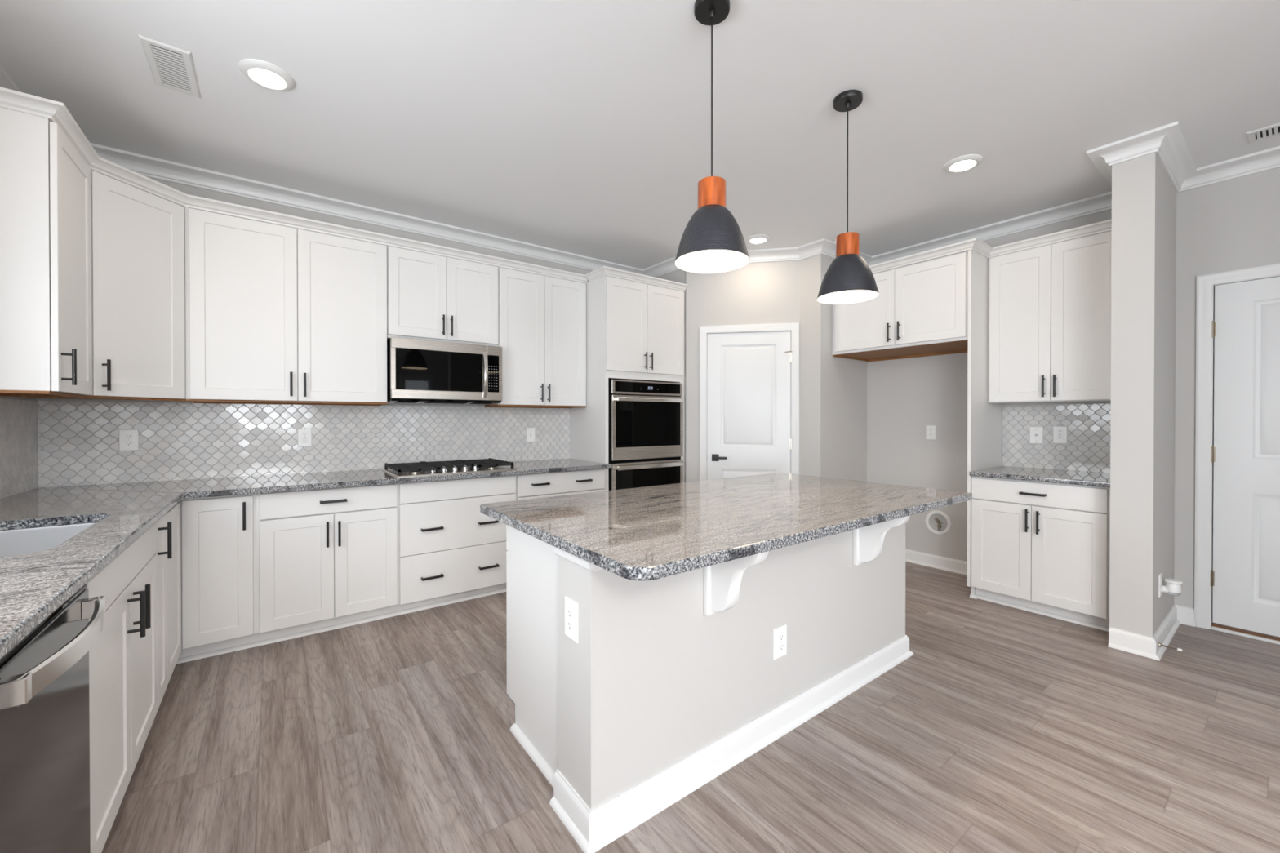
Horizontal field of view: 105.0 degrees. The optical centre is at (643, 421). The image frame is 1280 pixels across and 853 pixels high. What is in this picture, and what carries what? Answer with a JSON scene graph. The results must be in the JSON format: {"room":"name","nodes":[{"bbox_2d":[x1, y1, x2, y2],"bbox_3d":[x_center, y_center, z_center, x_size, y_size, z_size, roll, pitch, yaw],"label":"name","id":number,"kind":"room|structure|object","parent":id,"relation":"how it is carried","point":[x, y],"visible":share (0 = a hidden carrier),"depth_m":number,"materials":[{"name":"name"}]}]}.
{"room":"kitchen","nodes":[
{"label":"kitchen","id":0,"kind":"room"},
{"bbox_2d":[0,396,35,497],"bbox_3d":[-0.545,-0.106,-1.038,0.120,2.743,9.000,0,0,-37],"label":"wall","id":1,"kind":"structure","parent":0,"point":[12,397],"depth_m":2.43,"materials":[{"name":"grey paint"}]},
{"bbox_2d":[0,397,38,498],"bbox_3d":[-2.677,0.125,1.897,0.007,0.460,1.731,0,0,-37],"label":"backsplash","id":2,"kind":"structure","parent":1,"relation":"attached to","point":[19,446],"depth_m":2.39,"materials":[{"name":"grey tile"}]},
{"bbox_2d":[0,106,92,397],"bbox_3d":[-2.554,-0.644,2.027,0.363,1.081,0.462,0,0,-37],"label":"upper cabinet","id":3,"kind":"object","parent":1,"relation":"attached to","point":[46,278],"visible":1,"depth_m":1.91,"materials":[{"name":"white paint"}]},
{"bbox_2d":[0,86,587,283],"bbox_3d":[-1.741,-1.215,3.148,0.715,0.056,3.268,0,0,38],"label":"trim","id":4,"kind":"structure","parent":3,"relation":"attached to","point":[57,112],"depth_m":2.77,"materials":[{"name":"white paint"}]},
{"bbox_2d":[35,177,591,487],"bbox_3d":[-1.680,-0.134,3.818,4.155,2.743,0.120,0,0,-37],"label":"wall","id":5,"kind":"structure","parent":0,"point":[190,190],"depth_m":3.41,"materials":[{"name":"grey paint"}]},
{"bbox_2d":[23,168,185,400],"bbox_3d":[-2.773,-0.648,2.525,0.611,1.077,0.619,0,0,-37],"label":"upper cabinet","id":6,"kind":"object","parent":5,"relation":"attached to","point":[138,271],"visible":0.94,"depth_m":2.47,"materials":[{"name":"white paint"}]},
{"bbox_2d":[184,206,386,405],"bbox_3d":[-2.207,-0.650,3.112,1.004,1.081,0.363,0,0,-37],"label":"upper cabinet","id":7,"kind":"object","parent":5,"relation":"attached to","point":[275,313],"visible":1,"depth_m":2.96,"materials":[{"name":"white paint"}]},
{"bbox_2d":[37,400,569,487],"bbox_3d":[-1.939,0.116,3.543,3.166,0.460,0.007,0,0,-37],"label":"backsplash","id":8,"kind":"structure","parent":5,"relation":"attached to","point":[78,442],"depth_m":3.16,"materials":[{"name":"grey tile"}]},
{"bbox_2d":[118,429,138,451],"bbox_3d":[-2.926,0.107,2.790,0.079,0.122,0.008,0,0,-37],"label":"wall outlet","id":9,"kind":"object","parent":8,"relation":"attached to","point":[128,438],"visible":1,"depth_m":2.79,"materials":[{"name":"white plastic"}]},
{"bbox_2d":[124,434,133,439],"bbox_3d":[-2.924,0.088,2.787,0.034,0.027,0.002,0,0,-37],"label":"receptacle","id":10,"kind":"object","parent":9,"relation":"attached to","point":[126,436],"depth_m":2.79,"materials":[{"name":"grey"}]},
{"bbox_2d":[124,440,133,445],"bbox_3d":[-2.924,0.127,2.788,0.034,0.027,0.002,0,0,-37],"label":"receptacle","id":11,"kind":"object","parent":9,"relation":"attached to","point":[126,442],"depth_m":2.79,"materials":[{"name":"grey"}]},
{"bbox_2d":[297,428,311,447],"bbox_3d":[-2.267,0.111,3.285,0.079,0.122,0.009,0,0,-37],"label":"wall outlet","id":12,"kind":"object","parent":8,"relation":"attached to","point":[304,435],"visible":1,"depth_m":3.28,"materials":[{"name":"white plastic"}]},
{"bbox_2d":[301,432,307,443],"bbox_3d":[-2.266,0.111,3.284,0.034,0.068,0.002,0,0,-37],"label":"receptacle","id":13,"kind":"object","parent":12,"relation":"attached to","point":[304,435],"depth_m":3.28,"materials":[{"name":"white plastic"}]},
{"bbox_2d":[526,427,534,442],"bbox_3d":[-0.975,0.119,4.255,0.079,0.122,0.017,0,0,-37],"label":"wall switch","id":14,"kind":"object","parent":8,"relation":"attached to","point":[530,431],"visible":1,"depth_m":4.25,"materials":[{"name":"white plastic"}]},
{"bbox_2d":[386,245,497,346],"bbox_3d":[-1.499,-0.880,3.644,0.764,0.626,0.363,0,0,-37],"label":"upper cabinet","id":15,"kind":"object","parent":5,"relation":"attached to","point":[430,296],"visible":0.97,"depth_m":3.50,"materials":[{"name":"white paint"}]},
{"bbox_2d":[386,337,502,405],"bbox_3d":[-1.468,-0.342,3.606,0.756,0.437,0.449,0,0,-37],"label":"microwave oven","id":16,"kind":"object","parent":15,"relation":"attached to","point":[420,371],"visible":1,"depth_m":3.44,"materials":[{"name":"silver"}]},
{"bbox_2d":[484,266,586,408],"bbox_3d":[-0.880,-0.656,4.112,0.782,1.081,0.363,0,0,-37],"label":"upper cabinet","id":17,"kind":"object","parent":5,"relation":"attached to","point":[542,318],"visible":0.96,"depth_m":3.98,"materials":[{"name":"white paint"}]},
{"bbox_2d":[0,0,1279,269],"bbox_3d":[1.686,-1.517,0.637,5.710,0.060,9.240,0,0,-37],"label":"ceiling","id":18,"kind":"structure","parent":0,"point":[582,127],"depth_m":2.27,"materials":[{"name":"white paint"}]},
{"bbox_2d":[137,34,200,97],"bbox_3d":[-1.998,-1.490,2.082,0.150,0.009,0.352,0,0,-37],"label":"ceiling vent","id":19,"kind":"object","parent":18,"relation":"in","point":[171,68],"visible":1,"depth_m":2.06,"materials":[{"name":"white metal"}]},
{"bbox_2d":[238,58,295,91],"bbox_3d":[-1.624,-1.487,2.120,0.194,0.018,0.194,0,0,-37],"label":"recessed light","id":20,"kind":"object","parent":18,"relation":"in","point":[265,74],"visible":1,"depth_m":2.10,"materials":[{"name":"white plastic"}]},
{"bbox_2d":[674,0,749,273],"bbox_3d":[0.246,-1.033,1.763,0.267,0.922,0.267,0,0,3],"label":"pendant lamp","id":21,"kind":"object","parent":18,"relation":"hanging from","point":[712,241],"visible":1,"depth_m":1.72,"materials":[{"name":"black metal"}]},
{"bbox_2d":[746,234,769,244],"bbox_3d":[0.947,-1.498,4.051,0.194,0.018,0.194,0,0,-37],"label":"recessed light","id":22,"kind":"object","parent":18,"relation":"in","point":[757,238],"visible":1,"depth_m":4.02,"materials":[{"name":"white plastic"}]},
{"bbox_2d":[817,89,879,304],"bbox_3d":[0.947,-1.036,2.276,0.267,0.922,0.267,0,0,-30],"label":"pendant lamp","id":23,"kind":"object","parent":18,"relation":"hanging from","point":[848,279],"visible":1,"depth_m":2.23,"materials":[{"name":"black metal"}]},
{"bbox_2d":[942,154,982,173],"bbox_3d":[1.855,-1.491,2.852,0.194,0.018,0.194,0,0,-37],"label":"recessed light","id":24,"kind":"object","parent":18,"relation":"in","point":[965,162],"visible":1,"depth_m":2.83,"materials":[{"name":"white plastic"}]},
{"bbox_2d":[1245,122,1279,143],"bbox_3d":[3.298,-1.493,2.452,0.160,0.009,0.358,0,0,-37],"label":"ceiling vent","id":25,"kind":"object","parent":18,"relation":"in","point":[1272,131],"visible":1,"depth_m":2.54,"materials":[{"name":"white metal"}]},
{"bbox_2d":[657,269,685,482],"bbox_3d":[0.209,-0.140,4.863,0.120,2.743,0.725,0,0,-37],"label":"wall","id":26,"kind":"structure","parent":0,"point":[679,275],"depth_m":4.54,"materials":[{"name":"grey paint"}]},
{"bbox_2d":[101,561,1279,852],"bbox_3d":[1.686,1.286,0.653,5.710,0.060,9.240,0,0,-37],"label":"floor","id":27,"kind":"structure","parent":0,"point":[1005,729],"depth_m":1.85,"materials":[{"name":"brown wood"}]},
{"bbox_2d":[0,584,105,852],"bbox_3d":[-1.417,0.826,0.824,0.664,0.858,0.596,0,0,-37],"label":"dishwasher","id":28,"kind":"object","parent":27,"relation":"on","point":[45,711],"visible":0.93,"depth_m":0.98,"materials":[{"name":"silver metal"}]},
{"bbox_2d":[85,521,157,852],"bbox_3d":[-1.896,0.821,1.415,0.666,0.862,0.911,0,0,-37],"label":"base cabinet","id":29,"kind":"object","parent":27,"relation":"on","point":[123,659],"visible":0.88,"depth_m":1.51,"materials":[{"name":"white paint"}]},
{"bbox_2d":[155,513,172,710],"bbox_3d":[-2.240,0.818,1.871,0.666,0.862,0.228,0,0,-37],"label":"base cabinet","id":30,"kind":"object","parent":27,"relation":"on","point":[162,601],"visible":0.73,"depth_m":2.05,"materials":[{"name":"white paint"}]},
{"bbox_2d":[166,493,257,684],"bbox_3d":[-2.522,0.815,2.457,0.920,0.862,1.043,0,0,-37],"label":"base cabinet","id":31,"kind":"object","parent":27,"relation":"on","point":[211,568],"visible":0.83,"depth_m":2.54,"materials":[{"name":"white paint"}]},
{"bbox_2d":[0,458,612,659],"bbox_3d":[-0.918,0.369,2.189,3.164,0.031,3.398,0,0,-37],"label":"countertop","id":32,"kind":"structure","parent":31,"relation":"on","point":[33,586],"depth_m":1.90,"materials":[{"name":"stone"}]},
{"bbox_2d":[0,521,97,556],"bbox_3d":[-2.010,0.490,1.509,0.439,0.199,0.741,0,0,-37],"label":"sink","id":33,"kind":"object","parent":32,"relation":"in","point":[31,540],"visible":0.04,"depth_m":1.79,"materials":[{"name":"white ceramic"}]},
{"bbox_2d":[382,457,516,477],"bbox_3d":[-1.369,0.320,3.478,0.774,0.052,0.530,0,0,-37],"label":"gas cooktop","id":34,"kind":"object","parent":32,"relation":"in","point":[458,466],"visible":1,"depth_m":3.38,"materials":[{"name":"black metal"}]},
{"bbox_2d":[255,483,398,640],"bbox_3d":[-1.988,0.811,3.096,0.703,0.862,0.666,0,0,-37],"label":"base cabinet","id":35,"kind":"object","parent":27,"relation":"on","point":[328,557],"visible":0.98,"depth_m":2.84,"materials":[{"name":"white paint"}]},
{"bbox_2d":[176,587,506,664],"bbox_3d":[-0.205,1.235,2.410,3.494,0.021,2.844,0,0,-37],"label":"trim","id":36,"kind":"structure","parent":35,"relation":"attached to","point":[235,648],"depth_m":2.91,"materials":[{"name":"white paint"}]},
{"bbox_2d":[395,475,515,611],"bbox_3d":[-1.399,0.808,3.541,0.774,0.862,0.665,0,0,-37],"label":"base cabinet","id":37,"kind":"object","parent":27,"relation":"on","point":[448,549],"visible":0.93,"depth_m":3.26,"materials":[{"name":"white paint"}]},
{"bbox_2d":[515,468,604,500],"bbox_3d":[-0.783,0.806,4.004,0.768,0.862,0.666,0,0,-37],"label":"drawer","id":38,"kind":"object","parent":27,"relation":"on","point":[532,486],"visible":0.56,"depth_m":3.74,"materials":[{"name":"white paint"}]},
{"bbox_2d":[569,275,684,491],"bbox_3d":[-0.131,0.018,4.491,0.862,2.432,0.666,0,0,-37],"label":"oven tower","id":39,"kind":"object","parent":27,"relation":"on","point":[635,330],"visible":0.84,"depth_m":4.20,"materials":[{"name":"white paint"}]},
{"bbox_2d":[585,266,688,291],"bbox_3d":[-0.044,-1.221,4.331,0.908,0.056,0.293,0,0,-37],"label":"trim","id":40,"kind":"structure","parent":39,"relation":"attached to","point":[602,271],"depth_m":4.16,"materials":[{"name":"white paint"}]},
{"bbox_2d":[608,379,684,490],"bbox_3d":[-0.092,0.294,4.433,0.780,1.281,0.573,0,0,-37],"label":"double oven","id":41,"kind":"object","parent":39,"relation":"in","point":[646,418],"visible":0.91,"depth_m":4.21,"materials":[{"name":"black"}]},
{"bbox_2d":[506,515,913,852],"bbox_3d":[0.453,0.816,2.256,2.005,0.862,1.024,0,0,-37],"label":"kitchen island","id":42,"kind":"object","parent":27,"relation":"on","point":[668,684],"visible":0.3,"depth_m":1.74,"materials":[{"name":"grey paint"}]},
{"bbox_2d":[564,595,577,643],"bbox_3d":[-0.227,0.621,1.536,0.008,0.122,0.079,0,0,-37],"label":"wall outlet","id":43,"kind":"object","parent":42,"relation":"attached to","point":[571,606],"visible":1,"depth_m":1.53,"materials":[{"name":"white plastic"}]},
{"bbox_2d":[567,608,573,618],"bbox_3d":[-0.229,0.601,1.534,0.002,0.027,0.034,0,0,-37],"label":"receptacle","id":44,"kind":"object","parent":43,"relation":"attached to","point":[570,611],"depth_m":1.53,"materials":[{"name":"grey plastic"}]},
{"bbox_2d":[567,620,573,631],"bbox_3d":[-0.229,0.640,1.534,0.002,0.027,0.034,0,0,-37],"label":"receptacle","id":45,"kind":"object","parent":43,"relation":"attached to","point":[570,623],"depth_m":1.53,"materials":[{"name":"grey plastic"}]},
{"bbox_2d":[480,472,972,581],"bbox_3d":[0.456,0.368,2.237,2.038,0.034,1.140,0,0,-37],"label":"island countertop","id":46,"kind":"structure","parent":42,"relation":"on","point":[654,532],"depth_m":1.84,"materials":[{"name":"stone"}]},
{"bbox_2d":[773,624,786,660],"bbox_3d":[0.553,0.890,1.976,0.079,0.122,0.008,0,0,-37],"label":"wall outlet","id":47,"kind":"object","parent":42,"relation":"attached to","point":[780,633],"visible":1,"depth_m":1.97,"materials":[{"name":"white plastic"}]},
{"bbox_2d":[777,643,783,651],"bbox_3d":[0.554,0.910,1.974,0.034,0.027,0.002,0,0,-37],"label":"receptacle","id":48,"kind":"object","parent":47,"relation":"attached to","point":[780,646],"depth_m":1.97,"materials":[{"name":"white plastic"}]},
{"bbox_2d":[778,633,783,641],"bbox_3d":[0.554,0.871,1.974,0.034,0.027,0.002,0,0,-37],"label":"receptacle","id":49,"kind":"object","parent":47,"relation":"attached to","point":[780,635],"depth_m":1.97,"materials":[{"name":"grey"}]},
{"bbox_2d":[966,249,1002,594],"bbox_3d":[2.506,0.023,3.593,0.608,2.432,0.020,0,0,-37],"label":"end panel","id":50,"kind":"object","parent":27,"relation":"on","point":[984,420],"visible":0.6,"depth_m":3.48,"materials":[{"name":"white paint"}]},
{"bbox_2d":[971,475,1110,626],"bbox_3d":[2.718,0.810,3.283,0.648,0.862,0.733,0,0,-37],"label":"base cabinet","id":51,"kind":"object","parent":27,"relation":"on","point":[1039,545],"visible":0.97,"depth_m":3.08,"materials":[{"name":"white paint"}]},
{"bbox_2d":[969,593,1109,631],"bbox_3d":[2.541,1.231,3.166,0.042,0.021,0.755,0,0,-37],"label":"trim","id":52,"kind":"structure","parent":51,"relation":"attached to","point":[973,596],"depth_m":3.15,"materials":[{"name":"white paint"}]},
{"bbox_2d":[969,466,1110,487],"bbox_3d":[2.724,0.363,3.285,0.633,0.031,0.733,0,0,-37],"label":"countertop","id":53,"kind":"structure","parent":51,"relation":"on","point":[1055,476],"depth_m":3.19,"materials":[{"name":"stone"}]},
{"bbox_2d":[685,260,799,482],"bbox_3d":[0.898,-0.138,4.487,1.009,2.743,0.120,0,0,11],"label":"wall","id":54,"kind":"structure","parent":0,"point":[762,292],"depth_m":4.45,"materials":[{"name":"grey paint"}]},
{"bbox_2d":[699,322,799,480],"bbox_3d":[0.951,0.183,4.456,0.872,2.101,0.166,0,0,11],"label":"door","id":55,"kind":"structure","parent":54,"relation":"in","point":[749,373],"depth_m":4.42,"materials":[{"name":"white paint"}]},
{"bbox_2d":[800,253,866,481],"bbox_3d":[1.794,-0.138,4.517,0.875,2.743,0.205,0,0,-37],"label":"wall","id":56,"kind":"structure","parent":0,"point":[833,389],"depth_m":4.29,"materials":[{"name":"grey paint"}]},
{"bbox_2d":[866,167,1279,608],"bbox_3d":[4.392,-0.122,1.698,0.120,2.743,7.425,0,0,-37],"label":"wall","id":57,"kind":"structure","parent":0,"point":[1232,224],"depth_m":3.39,"materials":[{"name":"grey paint"}]},
{"bbox_2d":[0,65,1279,277],"bbox_3d":[1.686,-1.443,0.637,5.470,0.088,9.000,0,0,-37],"label":"trim","id":58,"kind":"structure","parent":57,"relation":"attached to","point":[1169,143],"depth_m":3.26,"materials":[{"name":"white paint"}]},
{"bbox_2d":[831,250,968,362],"bbox_3d":[2.167,-0.875,4.005,0.648,0.642,1.050,0,0,-37],"label":"upper cabinet","id":59,"kind":"object","parent":57,"relation":"attached to","point":[921,308],"visible":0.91,"depth_m":3.76,"materials":[{"name":"white paint"}]},
{"bbox_2d":[868,218,1111,273],"bbox_3d":[2.270,-1.217,3.607,0.350,0.056,1.808,0,0,-37],"label":"trim","id":60,"kind":"structure","parent":59,"relation":"on","point":[976,245],"depth_m":3.42,"materials":[{"name":"white paint"}]},
{"bbox_2d":[925,425,936,439],"bbox_3d":[2.446,0.098,4.174,0.008,0.122,0.079,0,0,-37],"label":"wall outlet","id":61,"kind":"object","parent":57,"relation":"attached to","point":[931,430],"visible":1,"depth_m":4.17,"materials":[{"name":"white plastic"}]},
{"bbox_2d":[905,548,967,575],"bbox_3d":[2.050,1.185,4.061,0.785,0.103,1.255,0,0,-37],"label":"baseboard","id":62,"kind":"structure","parent":57,"relation":"attached to","point":[956,566],"depth_m":4.13,"materials":[{"name":"white paint"}]},
{"bbox_2d":[924,510,951,534],"bbox_3d":[2.476,0.854,4.130,0.029,0.202,0.202,0,0,-37],"label":"water supply box","id":63,"kind":"object","parent":57,"relation":"attached to","point":[938,522],"visible":1,"depth_m":4.13,"materials":[{"name":"white plastic"}]},
{"bbox_2d":[987,230,1111,403],"bbox_3d":[2.832,-0.662,3.360,0.363,1.059,0.733,0,0,-37],"label":"upper cabinet","id":64,"kind":"object","parent":57,"relation":"attached to","point":[1049,315],"visible":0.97,"depth_m":3.27,"materials":[{"name":"white paint"}]},
{"bbox_2d":[1001,403,1111,473],"bbox_3d":[2.975,0.113,3.473,0.007,0.466,0.734,0,0,-37],"label":"backsplash","id":65,"kind":"structure","parent":57,"relation":"attached to","point":[1087,448],"depth_m":3.49,"materials":[{"name":"grey tile"}]},
{"bbox_2d":[1029,426,1043,444],"bbox_3d":[2.876,0.102,3.592,0.008,0.122,0.079,0,0,-37],"label":"jack plate","id":66,"kind":"object","parent":65,"relation":"attached to","point":[1036,433],"visible":1,"depth_m":3.59,"materials":[{"name":"white plastic"}]},
{"bbox_2d":[1053,426,1067,443],"bbox_3d":[2.958,0.097,3.483,0.009,0.122,0.079,0,0,-37],"label":"wall outlet","id":67,"kind":"object","parent":65,"relation":"attached to","point":[1060,433],"visible":1,"depth_m":3.48,"materials":[{"name":"white plastic"}]},
{"bbox_2d":[1057,430,1062,439],"bbox_3d":[2.956,0.097,3.481,0.002,0.068,0.034,0,0,-37],"label":"receptacle","id":68,"kind":"object","parent":67,"relation":"attached to","point":[1060,433],"depth_m":3.48,"materials":[{"name":"white plastic"}]},
{"bbox_2d":[1194,263,1279,644],"bbox_3d":[3.691,0.185,2.612,0.141,2.118,0.992,0,0,-37],"label":"door","id":69,"kind":"structure","parent":57,"relation":"in","point":[1237,562],"depth_m":2.84,"materials":[{"name":"white paint"}]},
{"bbox_2d":[1109,152,1176,637],"bbox_3d":[2.944,-0.129,2.881,0.770,2.743,0.167,0,0,-37],"label":"column","id":70,"kind":"structure","parent":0,"point":[1144,262],"depth_m":2.66,"materials":[{"name":"grey paint"}]},
{"bbox_2d":[1107,604,1195,661],"bbox_3d":[2.959,1.192,2.843,0.818,0.103,0.199,0,0,-33],"label":"baseboard","id":71,"kind":"structure","parent":70,"relation":"attached to","point":[1147,646],"depth_m":2.68,"materials":[{"name":"white paint"}]},
{"bbox_2d":[1158,573,1162,597],"bbox_3d":[2.869,0.909,2.720,0.079,0.122,0.008,0,0,-37],"label":"wall outlet","id":72,"kind":"object","parent":70,"relation":"attached to","point":[1160,576],"visible":1,"depth_m":2.70,"materials":[{"name":"white plastic"}]},
{"bbox_2d":[1161,577,1182,595],"bbox_3d":[2.894,0.909,2.686,0.066,0.080,0.076,0,0,-37],"label":"plug","id":73,"kind":"object","parent":72,"relation":"attached to","point":[1173,587],"visible":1,"depth_m":2.67,"materials":[{"name":"white plastic"}]},
{"bbox_2d":[1167,591,1180,595],"bbox_3d":[2.897,0.940,2.682,0.052,0.018,0.052,0,0,-37],"label":"bottle","id":74,"kind":"object","parent":73,"relation":"on","point":[1174,593],"depth_m":2.66,"materials":[{"name":"white plastic"}]},
{"bbox_2d":[1158,642,1182,651],"bbox_3d":[2.777,1.193,2.586,0.022,0.022,0.085,0,0,-37],"label":"door stop","id":75,"kind":"object","parent":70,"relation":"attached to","point":[1159,643],"visible":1,"depth_m":2.59,"materials":[{"name":"silver metal"}]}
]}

